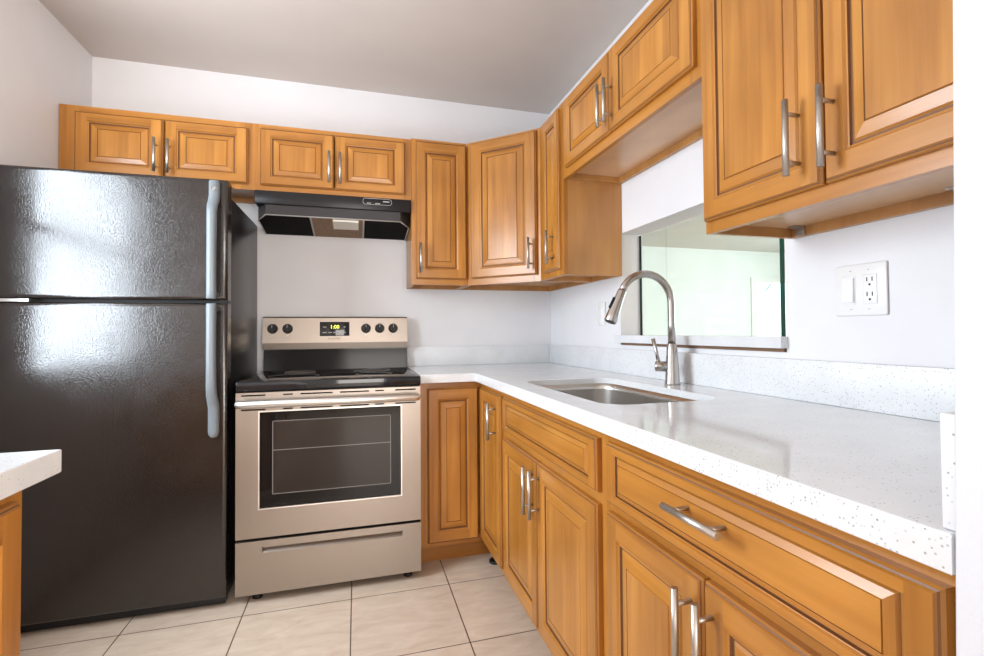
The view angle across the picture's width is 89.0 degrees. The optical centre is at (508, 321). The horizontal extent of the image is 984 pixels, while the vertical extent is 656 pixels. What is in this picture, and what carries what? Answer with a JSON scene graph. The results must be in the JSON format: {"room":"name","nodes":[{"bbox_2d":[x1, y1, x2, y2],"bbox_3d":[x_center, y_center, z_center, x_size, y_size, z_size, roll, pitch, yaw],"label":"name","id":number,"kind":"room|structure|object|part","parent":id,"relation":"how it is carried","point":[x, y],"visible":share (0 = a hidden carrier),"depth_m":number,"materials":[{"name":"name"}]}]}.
{"room":"kitchen","nodes":[
{"label":"kitchen","id":0,"kind":"room"},
{"bbox_2d":[0,0,91,168],"bbox_3d":[-1.193,-0.153,-0.724,0.150,2.520,6.700,0,-1,-17],"label":"wall","id":1,"kind":"structure","parent":0,"point":[43,67],"depth_m":2.07,"materials":[{"name":"white paint"}]},
{"bbox_2d":[20,553,552,655],"bbox_3d":[2.744,1.177,2.792,9.720,0.060,11.200,0,-1,-17],"label":"floor","id":2,"kind":"structure","parent":0,"point":[466,605],"depth_m":1.91,"materials":[{"name":"beige tile"}]},
{"bbox_2d":[0,491,21,655],"bbox_3d":[-1.039,0.693,0.422,0.797,0.874,0.640,0,-1,-17],"label":"base cabinet","id":3,"kind":"object","parent":2,"relation":"on","point":[11,506],"visible":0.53,"depth_m":0.78,"materials":[{"name":"brown wood"}]},
{"bbox_2d":[0,449,61,499],"bbox_3d":[-1.052,0.235,0.430,0.781,0.040,0.683,0,-1,-17],"label":"countertop","id":4,"kind":"structure","parent":3,"relation":"on","point":[19,471],"depth_m":0.79,"materials":[{"name":"white stone"}]},
{"bbox_2d":[0,164,256,632],"bbox_3d":[-1.604,0.297,2.230,0.762,1.748,0.730,0,-1,-17],"label":"refrigerator","id":5,"kind":"object","parent":2,"relation":"on","point":[128,302],"visible":0.94,"depth_m":1.94,"materials":[{"name":"black metal"}]},
{"bbox_3d":[-1.523,0.523,1.960,0.760,1.193,0.070,0,-1,-17],"label":"fridge door","id":6,"kind":"part","parent":5,"relation":"part of","materials":[{"name":"black metal"}]},
{"bbox_3d":[-1.530,-0.335,1.978,0.760,0.495,0.070,0,-1,-17],"label":"freezer door","id":7,"kind":"part","parent":5,"relation":"part of","materials":[{"name":"black metal"}]},
{"bbox_3d":[-1.187,0.196,2.005,0.041,0.539,0.053,0,-1,-17],"label":"handle","id":8,"kind":"part","parent":5,"relation":"part of","materials":[{"name":"grey"}]},
{"bbox_3d":[-1.191,-0.333,2.016,0.041,0.484,0.053,0,-1,-17],"label":"handle","id":9,"kind":"part","parent":5,"relation":"part of","materials":[{"name":"grey"}]},
{"bbox_2d":[234,317,420,598],"bbox_3d":[-0.849,0.568,2.453,0.757,1.203,0.740,0,-1,-17],"label":"stove","id":10,"kind":"object","parent":2,"relation":"on","point":[328,436],"visible":1,"depth_m":2.18,"materials":[{"name":"silver metal"}]},
{"bbox_3d":[-1.255,0.038,2.655,0.052,0.053,0.035,0,-1,-17],"label":"knob","id":11,"kind":"part","parent":10,"relation":"part of","materials":[{"name":"black plastic"}]},
{"bbox_3d":[-1.184,0.038,2.676,0.052,0.053,0.035,0,-1,-17],"label":"knob","id":12,"kind":"part","parent":10,"relation":"part of","materials":[{"name":"black plastic"}]},
{"bbox_3d":[-0.753,0.336,2.135,0.747,0.032,0.064,0,-1,-17],"label":"handle","id":13,"kind":"part","parent":10,"relation":"part of","materials":[{"name":"silver metal"}]},
{"bbox_3d":[-0.763,1.016,2.173,0.753,0.218,0.043,0,-1,-17],"label":"storage drawer","id":14,"kind":"part","parent":10,"relation":"part of","materials":[{"name":"silver metal"}]},
{"bbox_3d":[-0.766,0.595,2.181,0.753,0.600,0.043,0,-1,-17],"label":"oven door","id":15,"kind":"part","parent":10,"relation":"part of","materials":[{"name":"silver metal"}]},
{"bbox_2d":[235,367,420,391],"bbox_3d":[-0.858,0.275,2.481,0.757,0.041,0.655,0,-1,-17],"label":"cooktop","id":16,"kind":"object","parent":10,"relation":"in","point":[272,379],"depth_m":2.24,"materials":[{"name":"grey glass"}]},
{"bbox_3d":[-0.758,0.568,2.165,0.481,0.303,0.001,0,-1,-17],"label":"glass","id":17,"kind":"part","parent":10,"relation":"part of","materials":[{"name":"black glass"}]},
{"bbox_3d":[-0.951,0.061,2.787,0.755,0.175,0.065,0,-1,-17],"label":"control panel","id":18,"kind":"part","parent":10,"relation":"part of","materials":[{"name":"silver metal"}]},
{"bbox_3d":[-0.796,0.037,2.794,0.052,0.053,0.035,0,-1,-17],"label":"knob","id":19,"kind":"part","parent":10,"relation":"part of","materials":[{"name":"black plastic"}]},
{"bbox_3d":[-0.726,0.037,2.816,0.052,0.053,0.035,0,-1,-17],"label":"knob","id":20,"kind":"part","parent":10,"relation":"part of","materials":[{"name":"black plastic"}]},
{"bbox_3d":[-0.655,0.037,2.837,0.052,0.053,0.035,0,-1,-17],"label":"knob","id":21,"kind":"part","parent":10,"relation":"part of","materials":[{"name":"black plastic"}]},
{"bbox_2d":[419,382,505,576],"bbox_3d":[-0.016,0.729,2.591,0.910,0.874,0.996,0,-1,-17],"label":"base cabinet","id":22,"kind":"object","parent":2,"relation":"on","point":[462,433],"visible":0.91,"depth_m":2.37,"materials":[{"name":"brown wood"}]},
{"bbox_3d":[-0.265,0.680,2.392,0.245,0.726,0.020,0,-1,-17],"label":"door","id":23,"kind":"part","parent":22,"relation":"part of","materials":[{"name":"brown wood"}]},
{"bbox_3d":[-0.077,0.424,2.130,0.041,0.157,0.013,0,-1,-17],"label":"handle","id":24,"kind":"part","parent":22,"relation":"part of","materials":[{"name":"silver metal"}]},
{"bbox_3d":[-0.080,0.671,2.245,0.020,0.716,0.347,0,-1,-17],"label":"door","id":25,"kind":"part","parent":22,"relation":"part of","materials":[{"name":"brown wood"}]},
{"bbox_2d":[407,362,955,574],"bbox_3d":[0.222,0.252,1.806,0.910,0.040,2.658,0,-1,-17],"label":"countertop","id":26,"kind":"structure","parent":22,"relation":"on","point":[873,477],"depth_m":0.88,"materials":[{"name":"white stone"}]},
{"bbox_2d":[541,383,696,404],"bbox_3d":[0.343,0.362,1.723,0.378,0.221,0.720,0,-1,-17],"label":"sink","id":27,"kind":"object","parent":26,"relation":"in","point":[605,393],"visible":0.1,"depth_m":2.05,"materials":[{"name":"silver metal"}]},
{"bbox_2d":[604,270,679,384],"bbox_3d":[0.477,0.023,1.807,0.297,0.415,0.076,0,-1,-17],"label":"faucet","id":28,"kind":"object","parent":26,"relation":"on","point":[670,366],"visible":1,"depth_m":1.81,"materials":[{"name":"silver metal"}]},
{"bbox_3d":[0.500,-0.053,1.805,0.226,0.265,0.027,0,-1,-17],"label":"spout","id":29,"kind":"part","parent":28,"relation":"part of","materials":[{"name":"silver metal"}]},
{"bbox_3d":[0.556,0.122,1.845,0.061,0.123,0.038,-1,-1,20],"label":"handle","id":30,"kind":"part","parent":28,"relation":"part of","materials":[{"name":"silver metal"}]},
{"bbox_2d":[502,393,609,655],"bbox_3d":[0.377,0.708,1.716,0.668,0.874,0.904,0,-1,-17],"label":"base cabinet","id":31,"kind":"object","parent":2,"relation":"on","point":[556,507],"visible":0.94,"depth_m":1.48,"materials":[{"name":"brown wood"}]},
{"bbox_3d":[0.043,0.743,1.841,0.020,0.550,0.402,0,-1,-17],"label":"door","id":32,"kind":"part","parent":31,"relation":"part of","materials":[{"name":"brown wood"}]},
{"bbox_3d":[0.060,0.564,1.677,0.041,0.157,0.013,0,-1,-17],"label":"handle","id":33,"kind":"part","parent":31,"relation":"part of","materials":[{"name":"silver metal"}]},
{"bbox_3d":[0.078,0.560,1.618,0.041,0.157,0.013,0,-1,-17],"label":"handle","id":34,"kind":"part","parent":31,"relation":"part of","materials":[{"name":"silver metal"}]},
{"bbox_3d":[0.102,0.366,1.643,0.020,0.134,0.830,0,-1,-17],"label":"drawer","id":35,"kind":"part","parent":31,"relation":"part of","materials":[{"name":"brown wood"}]},
{"bbox_3d":[0.164,0.734,1.441,0.020,0.550,0.423,0,-1,-17],"label":"door","id":36,"kind":"part","parent":31,"relation":"part of","materials":[{"name":"brown wood"}]},
{"bbox_2d":[606,436,955,655],"bbox_3d":[0.617,0.690,0.922,0.668,0.874,0.753,0,-1,-17],"label":"base cabinet","id":37,"kind":"object","parent":2,"relation":"on","point":[698,564],"visible":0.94,"depth_m":0.77,"materials":[{"name":"brown wood"}]},
{"bbox_3d":[0.291,0.723,1.023,0.020,0.552,0.345,0,-1,-17],"label":"door","id":38,"kind":"part","parent":37,"relation":"part of","materials":[{"name":"brown wood"}]},
{"bbox_3d":[0.303,0.543,0.877,0.041,0.157,0.013,0,-1,-17],"label":"handle","id":39,"kind":"part","parent":37,"relation":"part of","materials":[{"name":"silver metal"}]},
{"bbox_3d":[0.313,0.332,0.843,0.041,0.013,0.146,0,-1,-17],"label":"handle","id":40,"kind":"part","parent":37,"relation":"part of","materials":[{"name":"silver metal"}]},
{"bbox_3d":[0.319,0.542,0.824,0.041,0.157,0.013,0,-1,-17],"label":"handle","id":41,"kind":"part","parent":37,"relation":"part of","materials":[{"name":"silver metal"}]},
{"bbox_3d":[0.396,0.715,0.677,0.020,0.552,0.369,0,-1,-17],"label":"door","id":42,"kind":"part","parent":37,"relation":"part of","materials":[{"name":"brown wood"}]},
{"bbox_2d":[92,56,550,373],"bbox_3d":[-0.943,-0.081,2.915,2.740,2.520,0.120,0,-1,-17],"label":"wall","id":43,"kind":"structure","parent":0,"point":[298,276],"depth_m":2.87,"materials":[{"name":"white paint"}]},
{"bbox_2d":[58,104,254,203],"bbox_3d":[-1.670,-0.809,2.461,0.782,0.330,0.353,0,-1,-17],"label":"upper cabinet","id":44,"kind":"object","parent":43,"relation":"attached to","point":[90,138],"visible":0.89,"depth_m":2.33,"materials":[{"name":"brown wood"}]},
{"bbox_3d":[-1.782,-0.809,2.295,0.345,0.275,0.020,0,-1,-17],"label":"door","id":45,"kind":"part","parent":44,"relation":"part of","materials":[{"name":"brown wood"}]},
{"bbox_3d":[-1.633,-0.768,2.308,0.013,0.157,0.041,0,-1,-17],"label":"handle","id":46,"kind":"part","parent":44,"relation":"part of","materials":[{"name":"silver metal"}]},
{"bbox_3d":[-1.581,-0.766,2.324,0.013,0.157,0.041,0,-1,-17],"label":"handle","id":47,"kind":"part","parent":44,"relation":"part of","materials":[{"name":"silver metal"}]},
{"bbox_3d":[-1.444,-0.810,2.398,0.352,0.275,0.020,0,-1,-17],"label":"door","id":48,"kind":"part","parent":44,"relation":"part of","materials":[{"name":"brown wood"}]},
{"bbox_3d":[-1.679,-0.676,2.493,0.750,0.014,0.267,0,-1,-17],"label":"panel","id":49,"kind":"part","parent":44,"relation":"part of","materials":[{"name":"brown wood"}]},
{"bbox_2d":[252,123,410,199],"bbox_3d":[-0.927,-0.811,2.686,0.770,0.330,0.353,0,-1,-17],"label":"upper cabinet","id":50,"kind":"object","parent":43,"relation":"attached to","point":[285,159],"visible":0.96,"depth_m":2.55,"materials":[{"name":"brown wood"}]},
{"bbox_3d":[-1.060,-0.814,2.514,0.345,0.281,0.020,0,-1,-17],"label":"door","id":51,"kind":"part","parent":50,"relation":"part of","materials":[{"name":"brown wood"}]},
{"bbox_3d":[-0.907,-0.780,2.528,0.013,0.157,0.041,0,-1,-17],"label":"handle","id":52,"kind":"part","parent":50,"relation":"part of","materials":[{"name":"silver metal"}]},
{"bbox_3d":[-0.857,-0.778,2.544,0.013,0.157,0.041,0,-1,-17],"label":"handle","id":53,"kind":"part","parent":50,"relation":"part of","materials":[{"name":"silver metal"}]},
{"bbox_3d":[-0.721,-0.814,2.617,0.353,0.281,0.020,0,-1,-17],"label":"door","id":54,"kind":"part","parent":50,"relation":"part of","materials":[{"name":"brown wood"}]},
{"bbox_2d":[254,190,410,240],"bbox_3d":[-0.927,-0.562,2.701,0.758,0.164,0.311,0,-1,-17],"label":"range hood","id":55,"kind":"object","parent":43,"relation":"attached to","point":[279,212],"visible":1,"depth_m":2.60,"materials":[{"name":"black metal"}]},
{"bbox_3d":[-1.167,-0.505,2.635,0.244,0.044,0.280,0,-1,-17],"label":"underside panel","id":56,"kind":"part","parent":55,"relation":"part of","materials":[{"name":"black metal"}]},
{"bbox_3d":[-1.046,-0.503,2.671,0.008,0.047,0.280,0,-1,-17],"label":"filter rail","id":57,"kind":"part","parent":55,"relation":"part of","materials":[{"name":"grey metal"}]},
{"bbox_3d":[-0.684,-0.506,2.782,0.230,0.044,0.280,0,-1,-17],"label":"underside panel","id":58,"kind":"part","parent":55,"relation":"part of","materials":[{"name":"black metal"}]},
{"bbox_2d":[406,138,466,289],"bbox_3d":[-0.411,-0.590,2.838,0.301,0.787,0.353,0,-1,-17],"label":"upper cabinet","id":59,"kind":"object","parent":43,"relation":"attached to","point":[436,239],"visible":0.96,"depth_m":2.71,"materials":[{"name":"brown wood"}]},
{"bbox_3d":[-0.466,-0.338,2.652,0.013,0.157,0.041,0,-1,-17],"label":"handle","id":60,"kind":"part","parent":59,"relation":"part of","materials":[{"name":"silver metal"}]},
{"bbox_2d":[407,345,548,365],"bbox_3d":[-0.171,0.204,3.067,0.890,0.114,0.020,0,-1,-17],"label":"backsplash","id":61,"kind":"structure","parent":43,"relation":"attached to","point":[490,354],"depth_m":3.05,"materials":[{"name":"white stone"}]},
{"bbox_2d":[39,0,784,252],"bbox_3d":[2.723,-1.402,2.844,9.720,0.060,11.200,0,-1,-17],"label":"ceiling","id":62,"kind":"structure","parent":0,"point":[521,55],"depth_m":2.42,"materials":[{"name":"paint"}]},
{"bbox_2d":[642,246,784,335],"bbox_3d":[2.384,0.004,8.432,6.830,2.520,0.150,0,-1,-17],"label":"wall","id":63,"kind":"structure","parent":0,"point":[711,288],"depth_m":8.67,"materials":[{"name":"paint"}]},
{"bbox_2d":[751,277,785,335],"bbox_3d":[4.815,0.234,9.118,1.020,2.050,0.138,0,-1,-17],"label":"door","id":64,"kind":"structure","parent":63,"relation":"in","point":[754,280],"depth_m":8.95,"materials":[{"name":"white"}]},
{"bbox_2d":[549,0,954,367],"bbox_3d":[0.734,-0.115,1.898,0.120,2.520,2.800,0,-1,-17],"label":"wall","id":65,"kind":"structure","parent":0,"point":[918,329],"depth_m":1.34,"materials":[{"name":"white paint"}]},
{"bbox_2d":[458,128,591,290],"bbox_3d":[0.064,-0.594,2.842,0.607,0.787,0.620,0,-1,-17],"label":"upper cabinet","id":66,"kind":"object","parent":65,"relation":"attached to","point":[503,172],"visible":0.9,"depth_m":2.65,"materials":[{"name":"brown wood"}]},
{"bbox_3d":[-0.031,-0.597,2.675,0.446,0.787,0.019,-1,-1,28],"label":"frame","id":67,"kind":"part","parent":66,"relation":"part of","materials":[{"name":"brown wood"}]},
{"bbox_3d":[-0.032,-0.608,2.653,0.395,0.741,0.020,-1,-1,28],"label":"door","id":68,"kind":"part","parent":66,"relation":"part of","materials":[{"name":"brown wood"}]},
{"bbox_3d":[0.066,-0.214,2.841,0.606,0.028,0.606,0,-1,-17],"label":"rail","id":69,"kind":"part","parent":66,"relation":"part of","materials":[{"name":"brown wood"}]},
{"bbox_3d":[0.104,-0.347,2.542,0.013,0.157,0.041,-1,-1,28],"label":"handle","id":70,"kind":"part","parent":66,"relation":"part of","materials":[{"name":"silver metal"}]},
{"bbox_2d":[540,102,621,281],"bbox_3d":[0.316,-0.604,2.450,0.353,0.787,0.302,0,-1,-17],"label":"upper cabinet","id":71,"kind":"object","parent":65,"relation":"attached to","point":[581,226],"visible":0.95,"depth_m":2.32,"materials":[{"name":"brown wood"}]},
{"bbox_3d":[0.187,-0.347,2.340,0.041,0.157,0.013,0,-1,-17],"label":"handle","id":72,"kind":"part","parent":71,"relation":"part of","materials":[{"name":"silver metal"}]},
{"bbox_3d":[0.203,-0.609,2.388,0.020,0.737,0.194,0,-1,-17],"label":"door","id":73,"kind":"part","parent":71,"relation":"part of","materials":[{"name":"brown wood"}]},
{"bbox_3d":[0.214,-0.604,2.419,0.019,0.787,0.302,0,-1,-17],"label":"frame","id":74,"kind":"part","parent":71,"relation":"part of","materials":[{"name":"brown wood"}]},
{"bbox_3d":[0.354,-0.244,2.453,0.267,0.014,0.270,0,-1,-17],"label":"panel","id":75,"kind":"part","parent":71,"relation":"part of","materials":[{"name":"brown wood"}]},
{"bbox_2d":[598,302,605,324],"bbox_3d":[0.472,-0.039,2.540,0.008,0.116,0.072,0,-1,-17],"label":"outlet plate","id":76,"kind":"object","parent":65,"relation":"attached to","point":[601,306],"visible":1,"depth_m":2.53,"materials":[{"name":"white plastic"}]},
{"bbox_2d":[600,307,602,320],"bbox_3d":[0.470,-0.039,2.540,0.004,0.068,0.034,0,-1,-17],"label":"receptacle","id":77,"kind":"object","parent":76,"relation":"attached to","point":[601,308],"depth_m":2.53,"materials":[{"name":"white plastic"}]},
{"bbox_2d":[563,0,702,183],"bbox_3d":[0.497,-0.834,1.851,0.353,0.354,0.957,0,-1,-17],"label":"upper cabinet","id":78,"kind":"object","parent":65,"relation":"attached to","point":[639,106],"visible":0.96,"depth_m":1.74,"materials":[{"name":"brown wood"}]},
{"bbox_3d":[0.311,-0.837,2.030,0.020,0.298,0.417,0,-1,-17],"label":"door","id":79,"kind":"part","parent":78,"relation":"part of","materials":[{"name":"brown wood"}]},
{"bbox_3d":[0.337,-0.793,1.842,0.041,0.157,0.013,0,-1,-17],"label":"handle","id":80,"kind":"part","parent":78,"relation":"part of","materials":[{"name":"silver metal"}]},
{"bbox_3d":[0.352,-0.793,1.794,0.041,0.157,0.013,0,-1,-17],"label":"handle","id":81,"kind":"part","parent":78,"relation":"part of","materials":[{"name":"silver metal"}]},
{"bbox_3d":[0.534,-0.690,1.858,0.267,0.014,0.925,0,-1,-17],"label":"panel","id":82,"kind":"part","parent":78,"relation":"part of","materials":[{"name":"brown wood"}]},
{"bbox_3d":[0.441,-0.847,1.603,0.020,0.298,0.465,0,-1,-17],"label":"door","id":83,"kind":"part","parent":78,"relation":"part of","materials":[{"name":"brown wood"}]},
{"bbox_2d":[614,335,787,347],"bbox_3d":[0.714,0.071,1.930,0.151,0.034,0.976,0,-1,-17],"label":"ledge","id":84,"kind":"object","parent":65,"relation":"attached to","point":[701,340],"visible":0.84,"depth_m":1.71,"materials":[{"name":"white stone"}]},
{"bbox_2d":[621,343,786,351],"bbox_3d":[0.715,0.093,1.923,0.104,0.010,0.943,0,-1,-17],"label":"trim","id":85,"kind":"structure","parent":65,"relation":"attached to","point":[637,344],"depth_m":1.71,"materials":[{"name":"brown"}]},
{"bbox_2d":[639,236,785,335],"bbox_3d":[0.750,-0.181,1.990,0.010,0.472,0.838,0,-1,-17],"label":"window","id":86,"kind":"structure","parent":65,"relation":"in","point":[781,241],"depth_m":1.59,"materials":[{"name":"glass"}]},
{"bbox_2d":[549,344,954,421],"bbox_3d":[0.644,0.174,1.947,0.020,0.114,2.637,0,-1,-17],"label":"backsplash","id":87,"kind":"structure","parent":65,"relation":"attached to","point":[919,392],"depth_m":1.37,"materials":[{"name":"white stone"}]},
{"bbox_2d":[701,0,953,238],"bbox_3d":[0.752,-0.637,1.011,0.353,0.787,0.787,0,-1,-17],"label":"upper cabinet","id":88,"kind":"object","parent":65,"relation":"attached to","point":[819,116],"visible":0.86,"depth_m":1.02,"materials":[{"name":"brown wood"}]},
{"bbox_3d":[0.572,-0.637,1.171,0.020,0.737,0.355,0,-1,-17],"label":"door","id":89,"kind":"part","parent":88,"relation":"part of","materials":[{"name":"brown wood"}]},
{"bbox_3d":[0.583,-0.378,1.035,0.041,0.157,0.013,0,-1,-17],"label":"handle","id":90,"kind":"part","parent":88,"relation":"part of","materials":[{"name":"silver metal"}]},
{"bbox_3d":[0.606,-0.374,0.959,0.041,0.157,0.013,0,-1,-17],"label":"handle","id":91,"kind":"part","parent":88,"relation":"part of","materials":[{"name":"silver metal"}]},
{"bbox_3d":[0.651,-0.637,0.980,0.019,0.787,0.787,0,-1,-17],"label":"frame","id":92,"kind":"part","parent":88,"relation":"part of","materials":[{"name":"brown wood"}]},
{"bbox_3d":[0.791,-0.277,1.014,0.267,0.014,0.755,0,-1,-17],"label":"panel","id":93,"kind":"part","parent":88,"relation":"part of","materials":[{"name":"brown wood"}]},
{"bbox_3d":[0.684,-0.645,0.802,0.020,0.737,0.404,0,-1,-17],"label":"door","id":94,"kind":"part","parent":88,"relation":"part of","materials":[{"name":"brown wood"}]},
{"bbox_2d":[835,260,888,316],"bbox_3d":[0.865,-0.079,1.235,0.014,0.128,0.132,0,-1,-17],"label":"outlet plate","id":95,"kind":"object","parent":65,"relation":"attached to","point":[861,289],"visible":1,"depth_m":1.23,"materials":[{"name":"white plastic"}]},
{"bbox_2d":[842,276,855,304],"bbox_3d":[0.855,-0.078,1.260,0.010,0.072,0.034,0,-1,-17],"label":"rocker switch","id":96,"kind":"object","parent":95,"relation":"attached to","point":[848,282],"depth_m":1.26,"materials":[{"name":"white plastic"}]},
{"bbox_2d":[863,273,877,303],"bbox_3d":[0.873,-0.079,1.209,0.004,0.072,0.034,0,-1,-17],"label":"receptacle","id":97,"kind":"object","parent":95,"relation":"attached to","point":[870,280],"depth_m":1.21,"materials":[{"name":"white plastic"}]},
{"bbox_2d":[953,0,983,655],"bbox_3d":[0.743,-0.144,0.494,0.678,2.520,0.167,0,-1,-17],"label":"wall","id":98,"kind":"structure","parent":0,"point":[968,15],"depth_m":0.47,"materials":[{"name":"white paint"}]},
{"bbox_2d":[940,412,955,531],"bbox_3d":[0.725,0.146,0.579,0.616,0.114,0.014,0,-1,-17],"label":"backsplash","id":99,"kind":"structure","parent":98,"relation":"attached to","point":[947,419],"depth_m":0.49,"materials":[{"name":"white stone"}]}
]}

